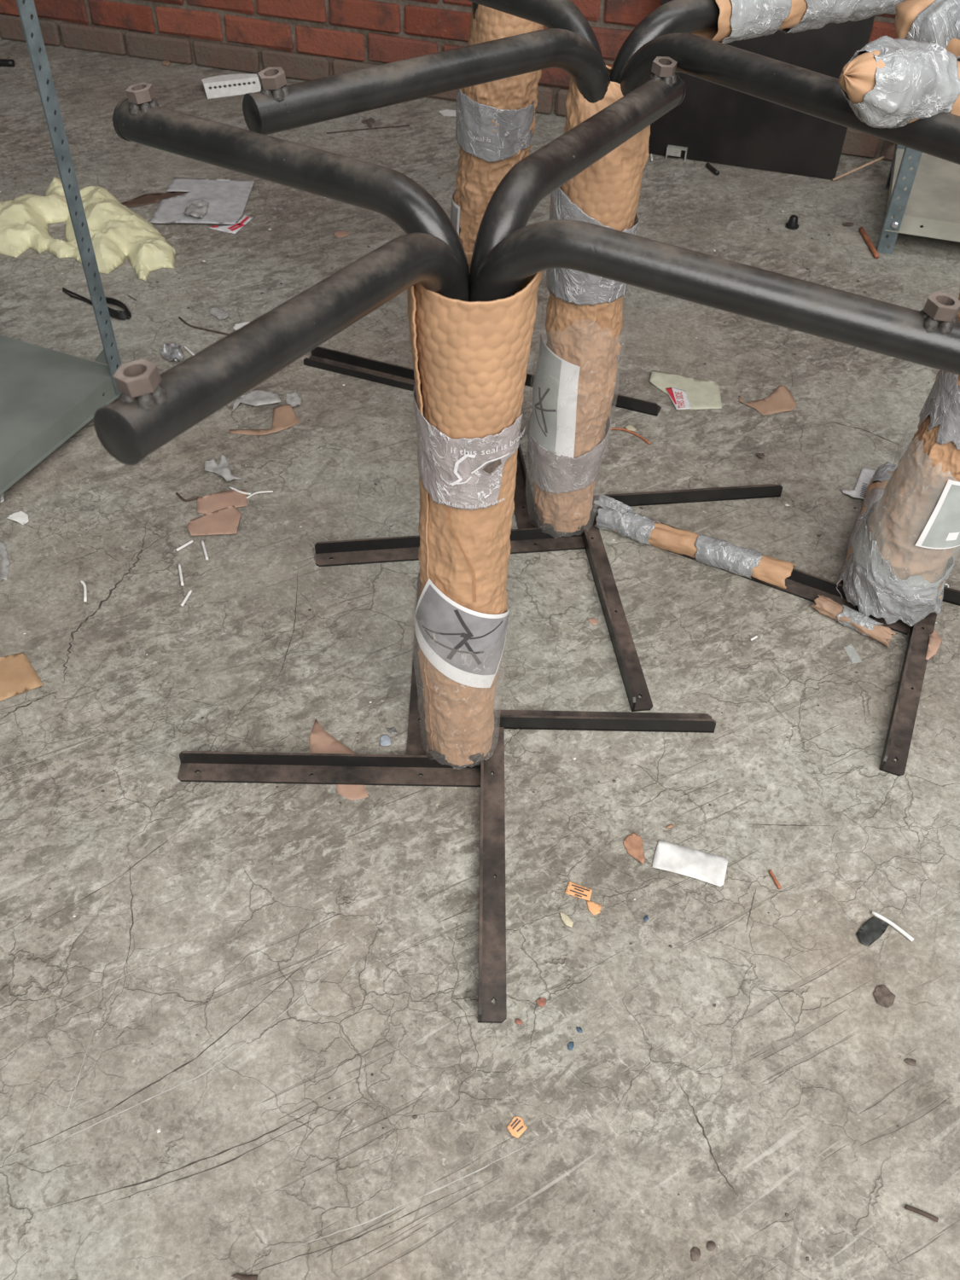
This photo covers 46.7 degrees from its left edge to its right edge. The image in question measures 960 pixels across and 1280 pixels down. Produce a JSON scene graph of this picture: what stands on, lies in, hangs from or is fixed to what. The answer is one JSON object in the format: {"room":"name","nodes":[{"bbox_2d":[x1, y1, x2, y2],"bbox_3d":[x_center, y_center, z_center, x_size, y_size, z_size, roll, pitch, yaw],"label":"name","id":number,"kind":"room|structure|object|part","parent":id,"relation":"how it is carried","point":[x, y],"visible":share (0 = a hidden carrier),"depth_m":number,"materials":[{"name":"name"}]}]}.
{"room":"workspace","nodes":[
{"label":"workspace","id":0,"kind":"room"},
{"bbox_2d":[0,0,917,162],"bbox_3d":[-0.197,-2.683,2.751,7.400,2.502,0.149,13,47,11],"label":"wall","id":1,"kind":"structure","parent":0,"point":[310,39],"depth_m":3.58,"materials":[{"name":"brick"}]},
{"bbox_2d":[0,37,959,1279],"bbox_3d":[-0.009,0.331,1.625,9.000,0.100,6.900,2,46,0],"label":"floor","id":2,"kind":"structure","parent":0,"point":[790,1094],"depth_m":1.61,"materials":[{"name":"concrete"}]},
{"bbox_2d":[0,493,4,502],"bbox_3d":[-0.912,-0.273,2.118,0.008,0.001,0.036,-14,48,-15],"label":"clip","id":3,"kind":"object","parent":2,"relation":"on","point":[2,499],"visible":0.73,"depth_m":2.11,"materials":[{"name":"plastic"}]},
{"bbox_2d":[0,541,9,580],"bbox_3d":[-0.858,-0.147,1.997,0.019,0.002,0.122,-15,48,-15],"label":"strip","id":4,"kind":"object","parent":2,"relation":"on","point":[5,563],"visible":1,"depth_m":1.99,"materials":[{"name":"grey paper"}]},
{"bbox_2d":[0,58,15,66],"bbox_3d":[-1.620,-1.925,3.703,0.133,0.021,0.021,3,46,2],"label":"rod","id":5,"kind":"object","parent":2,"relation":"on","point":[4,62],"visible":1,"depth_m":3.69,"materials":[{"name":"plastic"}]},
{"bbox_2d":[6,510,29,524],"bbox_3d":[-0.859,-0.230,2.078,0.044,0.002,0.030,22,49,18],"label":"flake","id":6,"kind":"object","parent":2,"relation":"on","point":[21,517],"visible":1,"depth_m":2.08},
{"bbox_2d":[0,652,43,701],"bbox_3d":[-0.771,0.062,1.796,0.119,0.002,0.100,-14,48,-15],"label":"card piece","id":7,"kind":"object","parent":2,"relation":"on","point":[18,676],"visible":1,"depth_m":1.80,"materials":[{"name":"brown cardboard"}]},
{"bbox_2d":[0,0,121,494],"bbox_3d":[-1.296,-0.770,1.724,0.858,1.250,0.912,18,48,16],"label":"shelf unit","id":8,"kind":"object","parent":2,"relation":"on","point":[47,396],"visible":0.94,"depth_m":2.18,"materials":[{"name":"grey metal"}]},
{"bbox_3d":[-1.308,-0.375,2.129,0.855,0.046,0.904,18,48,16],"label":"shelf","id":9,"kind":"part","parent":8,"relation":"part of","materials":[{"name":"grey metal"}]},
{"bbox_2d":[79,580,87,602],"bbox_3d":[-0.691,-0.086,1.940,0.010,0.006,0.057,-15,48,-15],"label":"stick","id":10,"kind":"object","parent":2,"relation":"on","point":[82,582],"visible":1,"depth_m":1.94,"materials":[{"name":"plastic"}]},
{"bbox_2d":[0,177,176,280],"bbox_3d":[-1.076,-1.058,2.836,0.440,0.070,0.667,-31,54,-27],"label":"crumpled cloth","id":11,"kind":"object","parent":2,"relation":"on","point":[117,232],"visible":0.9,"depth_m":2.82,"materials":[{"name":"yellow fabric"}]},
{"bbox_2d":[62,287,131,319],"bbox_3d":[-0.905,-0.806,2.627,0.233,0.021,0.051,30,52,25],"label":"cable","id":12,"kind":"object","parent":2,"relation":"on","point":[125,314],"visible":0.65,"depth_m":2.61,"materials":[{"name":"black plastic"}]},
{"bbox_2d":[121,191,188,207],"bbox_3d":[-0.883,-1.204,3.030,0.207,0.004,0.069,-14,48,-14],"label":"strip","id":13,"kind":"object","parent":2,"relation":"on","point":[146,199],"visible":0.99,"depth_m":3.03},
{"bbox_2d":[162,60,170,65],"bbox_3d":[-1.060,-1.947,3.750,0.030,0.002,0.046,-22,50,-21],"label":"chip","id":14,"kind":"object","parent":2,"relation":"on","point":[164,62],"visible":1,"depth_m":3.75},
{"bbox_2d":[160,342,184,361],"bbox_3d":[-0.686,-0.642,2.474,0.055,0.020,0.085,2,46,0],"label":"scrap","id":15,"kind":"object","parent":2,"relation":"on","point":[171,352],"visible":1,"depth_m":2.48,"materials":[{"name":"silver metal"}]},
{"bbox_2d":[177,563,184,586],"bbox_3d":[-0.532,-0.116,1.973,0.005,0.006,0.058,-11,47,-12],"label":"stick","id":16,"kind":"object","parent":2,"relation":"on","point":[178,564],"visible":1,"depth_m":1.97,"materials":[{"name":"plastic"}]},
{"bbox_2d":[175,540,193,551],"bbox_3d":[-0.539,-0.172,2.028,0.005,0.006,0.036,34,54,28],"label":"stick","id":17,"kind":"object","parent":2,"relation":"on","point":[189,543],"visible":1,"depth_m":2.03,"materials":[{"name":"plastic"}]},
{"bbox_2d":[180,589,192,606],"bbox_3d":[-0.510,-0.073,1.932,0.005,0.006,0.040,10,46,8],"label":"stick","id":18,"kind":"object","parent":2,"relation":"on","point":[188,595],"visible":1,"depth_m":1.93,"materials":[{"name":"plastic"}]},
{"bbox_2d":[175,492,197,501],"bbox_3d":[-0.564,-0.272,2.126,0.047,0.004,0.018,12,47,10],"label":"twig","id":19,"kind":"object","parent":2,"relation":"on","point":[177,493],"visible":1,"depth_m":2.12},
{"bbox_2d":[183,345,194,355],"bbox_3d":[-0.651,-0.647,2.490,0.005,0.006,0.049,-28,53,-26],"label":"stick","id":20,"kind":"object","parent":2,"relation":"on","point":[184,346],"visible":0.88,"depth_m":2.49,"materials":[{"name":"white plastic"}]},
{"bbox_2d":[149,177,254,224],"bbox_3d":[-0.750,-1.197,3.013,0.233,0.014,0.283,2,46,0],"label":"paper sheet","id":21,"kind":"object","parent":2,"relation":"on","point":[227,199],"visible":1,"depth_m":3.01,"materials":[{"name":"white paper"}]},
{"bbox_2d":[182,199,209,218],"bbox_3d":[-0.755,-1.151,2.958,0.060,0.011,0.109,2,46,0],"label":"plastic wad","id":22,"kind":"object","parent":21,"relation":"on","point":[193,209],"visible":1,"depth_m":2.95,"materials":[{"name":"grey plastic"}]},
{"bbox_2d":[178,316,228,335],"bbox_3d":[-0.643,-0.722,2.564,0.147,0.004,0.019,23,49,20],"label":"twig","id":23,"kind":"object","parent":2,"relation":"on","point":[179,317],"visible":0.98,"depth_m":2.56,"materials":[{"name":"brown wood"}]},
{"bbox_2d":[200,540,209,560],"bbox_3d":[-0.501,-0.163,2.020,0.005,0.006,0.055,-13,47,-14],"label":"stick","id":24,"kind":"object","parent":2,"relation":"on","point":[201,541],"visible":1,"depth_m":2.02,"materials":[{"name":"plastic"}]},
{"bbox_2d":[186,505,241,535],"bbox_3d":[-0.497,-0.224,2.077,0.095,0.004,0.093,2,46,0],"label":"scrap","id":25,"kind":"object","parent":2,"relation":"on","point":[225,520],"visible":1,"depth_m":2.07,"materials":[{"name":"brown cardboard"}]},
{"bbox_2d":[209,307,229,319],"bbox_3d":[-0.613,-0.770,2.612,0.035,0.004,0.066,-34,55,-30],"label":"scrap","id":26,"kind":"object","parent":2,"relation":"on","point":[219,313],"visible":1,"depth_m":2.61,"materials":[{"name":"grey paper"}]},
{"bbox_2d":[197,489,247,514],"bbox_3d":[-0.492,-0.265,2.121,0.103,0.003,0.062,-15,48,-16],"label":"scrap","id":27,"kind":"object","parent":2,"relation":"on","point":[206,504],"visible":1,"depth_m":2.12,"materials":[{"name":"brown cardboard"}]},
{"bbox_2d":[204,453,240,481],"bbox_3d":[-0.510,-0.332,2.179,0.051,0.011,0.101,-22,50,-21],"label":"grey wad","id":28,"kind":"object","parent":2,"relation":"on","point":[223,469],"visible":1,"depth_m":2.18,"materials":[{"name":"paper"}]},
{"bbox_2d":[208,215,252,233],"bbox_3d":[-0.657,-1.106,2.940,0.085,0.003,0.107,17,48,15],"label":"printed card","id":29,"kind":"object","parent":2,"relation":"on","point":[233,229],"visible":1,"depth_m":2.92,"materials":[{"name":"white paper"}]},
{"bbox_2d":[201,73,261,98],"bbox_3d":[-0.801,-1.787,3.578,0.178,0.038,0.080,-16,48,-16],"label":"strip","id":30,"kind":"object","parent":2,"relation":"on","point":[227,79],"visible":0.95,"depth_m":3.57,"materials":[{"name":"white plastic"}]},
{"bbox_2d":[228,486,250,494],"bbox_3d":[-0.464,-0.287,2.143,0.049,0.004,0.008,19,48,16],"label":"strip","id":31,"kind":"object","parent":2,"relation":"on","point":[229,487],"visible":1,"depth_m":2.14,"materials":[{"name":"plastic"}]},
{"bbox_2d":[232,320,250,330],"bbox_3d":[-0.550,-0.728,2.574,0.046,0.002,0.034,-31,54,-28],"label":"flake","id":32,"kind":"object","parent":2,"relation":"on","point":[236,326],"visible":0.53,"depth_m":2.57,"materials":[{"name":"white paper"}]},
{"bbox_2d":[231,1273,258,1279],"bbox_3d":[-0.254,0.687,1.196,0.029,0.003,0.009,2,46,0],"label":"bit","id":33,"kind":"object","parent":2,"relation":"on","point":[241,1277],"visible":1,"depth_m":1.20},
{"bbox_2d":[232,389,280,411],"bbox_3d":[-0.482,-0.513,2.360,0.107,0.005,0.069,-15,48,-15],"label":"scrap","id":34,"kind":"object","parent":2,"relation":"on","point":[257,397],"visible":0.98,"depth_m":2.36,"materials":[{"name":"grey paper"}]},
{"bbox_2d":[246,490,273,499],"bbox_3d":[-0.425,-0.282,2.140,0.054,0.004,0.012,-18,49,-18],"label":"strip","id":35,"kind":"object","parent":2,"relation":"on","point":[264,491],"visible":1,"depth_m":2.14,"materials":[{"name":"plastic"}]},
{"bbox_2d":[229,404,300,435],"bbox_3d":[-0.440,-0.448,2.297,0.146,0.011,0.078,-33,55,-29],"label":"paper","id":36,"kind":"object","parent":2,"relation":"on","point":[284,416],"visible":1,"depth_m":2.31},
{"bbox_2d":[285,392,301,407],"bbox_3d":[-0.398,-0.509,2.359,0.035,0.010,0.056,2,46,0],"label":"grey crumple","id":37,"kind":"object","parent":2,"relation":"on","point":[293,399],"visible":1,"depth_m":2.36,"materials":[{"name":"paper"}]},
{"bbox_2d":[308,719,368,800],"bbox_3d":[-0.219,0.181,1.696,0.057,0.001,0.178,-25,51,-23],"label":"scrap","id":38,"kind":"object","parent":2,"relation":"on","point":[320,741],"visible":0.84,"depth_m":1.71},
{"bbox_2d":[333,231,349,238],"bbox_3d":[-0.362,-1.062,2.905,0.037,0.003,0.038,-31,54,-28],"label":"flake","id":39,"kind":"object","parent":2,"relation":"on","point":[339,234],"visible":1,"depth_m":2.90,"materials":[{"name":"cardboard"}]},
{"bbox_2d":[326,124,409,133],"bbox_3d":[-0.341,-1.560,3.393,0.258,0.004,0.007,-11,47,-12],"label":"stick","id":40,"kind":"object","parent":2,"relation":"on","point":[407,125],"visible":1,"depth_m":3.39,"materials":[{"name":"brown wood"}]},
{"bbox_2d":[366,119,372,127],"bbox_3d":[-0.341,-1.590,3.422,0.013,0.004,0.062,-7,46,-9],"label":"crumb","id":41,"kind":"object","parent":2,"relation":"on","point":[369,123],"visible":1,"depth_m":3.42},
{"bbox_2d":[379,734,390,745],"bbox_3d":[-0.146,0.155,1.721,0.018,0.002,0.022,2,46,0],"label":"flake","id":42,"kind":"object","parent":2,"relation":"on","point":[385,739],"visible":1,"depth_m":1.72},
{"bbox_2d":[385,727,397,733],"bbox_3d":[-0.137,0.141,1.733,0.013,0.005,0.020,-19,49,-19],"label":"scrap","id":43,"kind":"object","parent":2,"relation":"on","point":[392,730],"visible":1,"depth_m":1.74,"materials":[{"name":"grey"}]},
{"bbox_2d":[438,109,455,116],"bbox_3d":[-0.092,-1.661,3.499,0.076,0.001,0.059,2,46,0],"label":"plastic sliver","id":44,"kind":"object","parent":2,"relation":"on","point":[445,112],"visible":0.62,"depth_m":3.50,"materials":[{"name":"white plastic"}]},
{"bbox_2d":[0,186,936,1246],"bbox_3d":[-0.251,-0.293,2.156,2.868,0.004,2.863,2,46,0],"label":"pale grit","id":45,"kind":"object","parent":2,"relation":"on","point":[158,1130],"visible":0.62,"depth_m":1.83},
{"bbox_2d":[4,169,944,1261],"bbox_3d":[-0.246,-0.285,2.148,2.883,0.004,2.900,2,46,0],"label":"grit","id":46,"kind":"object","parent":2,"relation":"on","point":[415,1116],"visible":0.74,"depth_m":1.92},
{"bbox_2d":[303,1,661,416],"bbox_3d":[0.080,-0.860,2.096,0.936,0.895,0.829,10,46,8],"label":"metal stand","id":47,"kind":"object","parent":2,"relation":"on","point":[496,121],"visible":0.41,"depth_m":2.00,"materials":[{"name":"black metal"}]},
{"bbox_2d":[506,1116,527,1138],"bbox_3d":[0.044,0.576,1.315,0.020,0.002,0.023,35,54,28],"label":"price label","id":48,"kind":"object","parent":2,"relation":"on","point":[516,1127],"visible":1,"depth_m":1.31,"materials":[{"name":"orange paper"}]},
{"bbox_2d":[510,1117,523,1132],"bbox_3d":[0.045,0.575,1.315,0.012,0.001,0.014,34,54,28],"label":"print","id":49,"kind":"object","parent":48,"relation":"on","point":[516,1125],"depth_m":1.32},
{"bbox_2d":[515,1018,523,1024],"bbox_3d":[0.050,0.483,1.404,0.010,0.001,0.008,11,46,9],"label":"chip","id":50,"kind":"object","parent":2,"relation":"on","point":[518,1021],"visible":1,"depth_m":1.40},
{"bbox_2d":[93,56,959,1023],"bbox_3d":[-0.020,-0.136,1.380,0.830,0.904,0.841,-13,47,-14],"label":"metal stand","id":51,"kind":"object","parent":2,"relation":"on","point":[472,315],"visible":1,"depth_m":1.18,"materials":[{"name":"black metal"}]},
{"bbox_2d":[535,997,546,1006],"bbox_3d":[0.079,0.464,1.423,0.013,0.002,0.012,2,46,0],"label":"chip","id":52,"kind":"object","parent":2,"relation":"on","point":[540,1002],"visible":1,"depth_m":1.42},
{"bbox_2d":[559,911,573,927],"bbox_3d":[0.117,0.379,1.508,0.011,0.001,0.029,-25,51,-23],"label":"scrap","id":53,"kind":"object","parent":2,"relation":"on","point":[565,918],"visible":1,"depth_m":1.51,"materials":[{"name":"beige paper"}]},
{"bbox_2d":[567,1041,573,1050],"bbox_3d":[0.113,0.506,1.385,0.008,0.001,0.011,2,46,0],"label":"chip","id":54,"kind":"object","parent":2,"relation":"on","point":[570,1045],"visible":1,"depth_m":1.38,"materials":[{"name":"blue plastic"}]},
{"bbox_2d":[564,881,592,901],"bbox_3d":[0.138,0.348,1.540,0.036,0.002,0.020,16,47,14],"label":"label","id":55,"kind":"object","parent":2,"relation":"on","point":[576,890],"visible":1,"depth_m":1.54,"materials":[{"name":"orange paper"}]},
{"bbox_2d":[570,884,589,897],"bbox_3d":[0.138,0.348,1.538,0.026,0.001,0.015,16,47,14],"label":"print","id":56,"kind":"object","parent":55,"relation":"on","point":[576,890],"depth_m":1.54},
{"bbox_2d":[576,1027,582,1032],"bbox_3d":[0.125,0.491,1.400,0.008,0.001,0.007,2,46,0],"label":"chip","id":57,"kind":"object","parent":2,"relation":"on","point":[578,1029],"visible":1,"depth_m":1.40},
{"bbox_2d":[587,617,598,625],"bbox_3d":[0.196,-0.033,1.915,0.015,0.001,0.020,-24,51,-23],"label":"bit","id":58,"kind":"object","parent":2,"relation":"on","point":[592,620],"visible":1,"depth_m":1.91,"materials":[{"name":"cardboard"}]},
{"bbox_2d":[586,900,601,915],"bbox_3d":[0.157,0.367,1.522,0.021,0.002,0.022,2,46,0],"label":"scrap","id":59,"kind":"object","parent":2,"relation":"on","point":[593,907],"visible":1,"depth_m":1.52,"materials":[{"name":"orange paper"}]},
{"bbox_2d":[242,0,959,711],"bbox_3d":[0.183,-0.524,1.765,0.944,0.902,0.899,2,46,0],"label":"metal stand","id":60,"kind":"object","parent":2,"relation":"on","point":[567,433],"visible":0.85,"depth_m":1.57,"materials":[{"name":"black metal"}]},
{"bbox_2d":[610,427,651,444],"bbox_3d":[0.303,-0.427,2.301,0.115,0.005,0.027,19,48,17],"label":"twig","id":61,"kind":"object","parent":2,"relation":"on","point":[611,428],"visible":0.83,"depth_m":2.30,"materials":[{"name":"brown wood"}]},
{"bbox_2d":[625,424,636,430],"bbox_3d":[0.314,-0.441,2.313,0.018,0.002,0.022,-34,55,-30],"label":"crumb","id":62,"kind":"object","parent":2,"relation":"on","point":[629,427],"visible":1,"depth_m":2.31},
{"bbox_2d":[622,832,645,864],"bbox_3d":[0.220,0.297,1.589,0.029,0.006,0.056,2,46,0],"label":"scrap","id":63,"kind":"object","parent":2,"relation":"on","point":[632,843],"visible":1,"depth_m":1.59,"materials":[{"name":"brown cardboard"}]},
{"bbox_2d":[665,145,687,161],"bbox_3d":[0.582,-1.442,3.282,0.058,0.034,0.036,12,47,10],"label":"metal bracket","id":64,"kind":"object","parent":2,"relation":"on","point":[672,150],"visible":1,"depth_m":3.27,"materials":[{"name":"metal"}]},
{"bbox_2d":[649,370,721,410],"bbox_3d":[0.448,-0.543,2.413,0.153,0.011,0.146,2,46,0],"label":"printed card","id":65,"kind":"object","parent":2,"relation":"on","point":[685,392],"visible":1,"depth_m":2.42,"materials":[{"name":"white paper"}]},
{"bbox_2d":[651,839,727,886],"bbox_3d":[0.298,0.315,1.572,0.102,0.008,0.054,14,47,12],"label":"label","id":66,"kind":"object","parent":2,"relation":"on","point":[708,868],"visible":1,"depth_m":1.57,"materials":[{"name":"paper"}]},
{"bbox_2d":[690,1246,700,1261],"bbox_3d":[0.237,0.676,1.222,0.011,0.001,0.014,2,46,0],"label":"pebble","id":67,"kind":"object","parent":2,"relation":"on","point":[695,1252],"visible":1,"depth_m":1.22,"materials":[{"name":"grey stone"}]},
{"bbox_2d":[706,1240,715,1250],"bbox_3d":[0.256,0.670,1.229,0.011,0.001,0.010,2,46,0],"label":"pebble","id":68,"kind":"object","parent":2,"relation":"on","point":[711,1245],"visible":1,"depth_m":1.23,"materials":[{"name":"grey stone"}]},
{"bbox_2d":[705,162,719,174],"bbox_3d":[0.674,-1.367,3.224,0.012,0.013,0.062,-14,48,-15],"label":"pin","id":69,"kind":"object","parent":2,"relation":"on","point":[708,165],"visible":1,"depth_m":3.22,"materials":[{"name":"black metal"}]},
{"bbox_2d":[755,453,764,459],"bbox_3d":[0.571,-0.374,2.253,0.017,0.004,0.023,-18,49,-18],"label":"lump","id":70,"kind":"object","parent":2,"relation":"on","point":[760,455],"visible":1,"depth_m":2.25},
{"bbox_2d":[648,0,874,179],"bbox_3d":[0.786,-1.846,2.908,0.570,1.140,0.178,13,47,11],"label":"board","id":71,"kind":"object","parent":2,"relation":"on","point":[716,123],"visible":0.6,"depth_m":3.17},
{"bbox_2d":[738,384,797,415],"bbox_3d":[0.620,-0.517,2.386,0.117,0.020,0.081,-10,47,-11],"label":"paper scrap","id":72,"kind":"object","parent":2,"relation":"on","point":[781,400],"visible":1,"depth_m":2.39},
{"bbox_2d":[768,869,780,889],"bbox_3d":[0.413,0.336,1.558,0.004,0.004,0.030,-12,47,-13],"label":"stick","id":73,"kind":"object","parent":2,"relation":"on","point":[769,870],"visible":1,"depth_m":1.56,"materials":[{"name":"brown wood"}]},
{"bbox_2d":[593,0,959,776],"bbox_3d":[0.658,-0.402,1.627,0.965,0.947,0.746,14,47,12],"label":"metal stand","id":74,"kind":"object","parent":2,"relation":"on","point":[903,541],"visible":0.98,"depth_m":1.78,"materials":[{"name":"black metal"}]},
{"bbox_2d":[785,215,799,229],"bbox_3d":[0.839,-1.122,2.977,0.035,0.029,0.036,2,46,0],"label":"cap","id":75,"kind":"object","parent":2,"relation":"on","point":[792,224],"visible":1,"depth_m":2.97,"materials":[{"name":"black plastic"}]},
{"bbox_2d":[842,222,854,226],"bbox_3d":[0.994,-1.122,2.999,0.034,0.003,0.024,2,46,0],"label":"scrap","id":76,"kind":"object","parent":2,"relation":"on","point":[843,224],"visible":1,"depth_m":3.00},
{"bbox_2d":[840,466,875,499],"bbox_3d":[0.748,-0.315,2.197,0.053,0.008,0.108,18,48,16],"label":"barcode label","id":77,"kind":"object","parent":2,"relation":"on","point":[860,491],"visible":0.84,"depth_m":2.19,"materials":[{"name":"white paper"}]},
{"bbox_2d":[832,156,884,180],"bbox_3d":[1.085,-1.351,3.185,0.144,0.063,0.007,-7,46,-9],"label":"wooden stick","id":78,"kind":"object","parent":2,"relation":"on","point":[882,157],"visible":1,"depth_m":3.18,"materials":[{"name":"brown wood"}]},
{"bbox_2d":[859,226,879,258],"bbox_3d":[1.021,-1.044,2.918,0.011,0.012,0.159,0,46,-2],"label":"stick","id":79,"kind":"object","parent":2,"relation":"on","point":[862,230],"visible":1,"depth_m":2.91,"materials":[{"name":"brown wood"}]},
{"bbox_2d":[855,916,889,946],"bbox_3d":[0.530,0.393,1.504,0.053,0.003,0.027,-35,56,-30],"label":"tape piece","id":80,"kind":"object","parent":2,"relation":"on","point":[872,929],"visible":1,"depth_m":1.50,"materials":[{"name":"black plastic"}]},
{"bbox_2d":[872,984,895,1007],"bbox_3d":[0.522,0.461,1.438,0.028,0.002,0.029,-26,52,-24],"label":"scrap","id":81,"kind":"object","parent":2,"relation":"on","point":[883,996],"visible":1,"depth_m":1.44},
{"bbox_2d":[871,910,913,942],"bbox_3d":[0.561,0.388,1.510,0.062,0.006,0.008,34,54,28],"label":"stick","id":82,"kind":"object","parent":2,"relation":"on","point":[874,913],"visible":1,"depth_m":1.51,"materials":[{"name":"plastic"}]},
{"bbox_2d":[904,1058,915,1065],"bbox_3d":[0.534,0.523,1.378,0.015,0.001,0.009,2,46,0],"label":"scrap","id":83,"kind":"object","parent":2,"relation":"on","point":[910,1061],"visible":1,"depth_m":1.38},
{"bbox_2d":[876,143,959,254],"bbox_3d":[1.603,-1.641,2.618,0.910,1.300,0.838,14,47,11],"label":"shelf unit","id":84,"kind":"object","parent":2,"relation":"on","point":[924,189],"visible":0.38,"depth_m":2.85,"materials":[{"name":"grey metal"}]},
{"bbox_2d":[904,1204,938,1222],"bbox_3d":[0.499,0.647,1.254,0.036,0.005,0.006,18,48,15],"label":"nail","id":85,"kind":"object","parent":2,"relation":"on","point":[906,1207],"visible":1,"depth_m":1.25,"materials":[{"name":"grey metal"}]},
{"bbox_2d":[925,628,942,660],"bbox_3d":[0.770,0.010,1.882,0.021,0.006,0.090,17,48,14],"label":"scrap","id":86,"kind":"object","parent":2,"relation":"on","point":[935,640],"visible":1,"depth_m":1.88,"materials":[{"name":"cardboard"}]}
]}

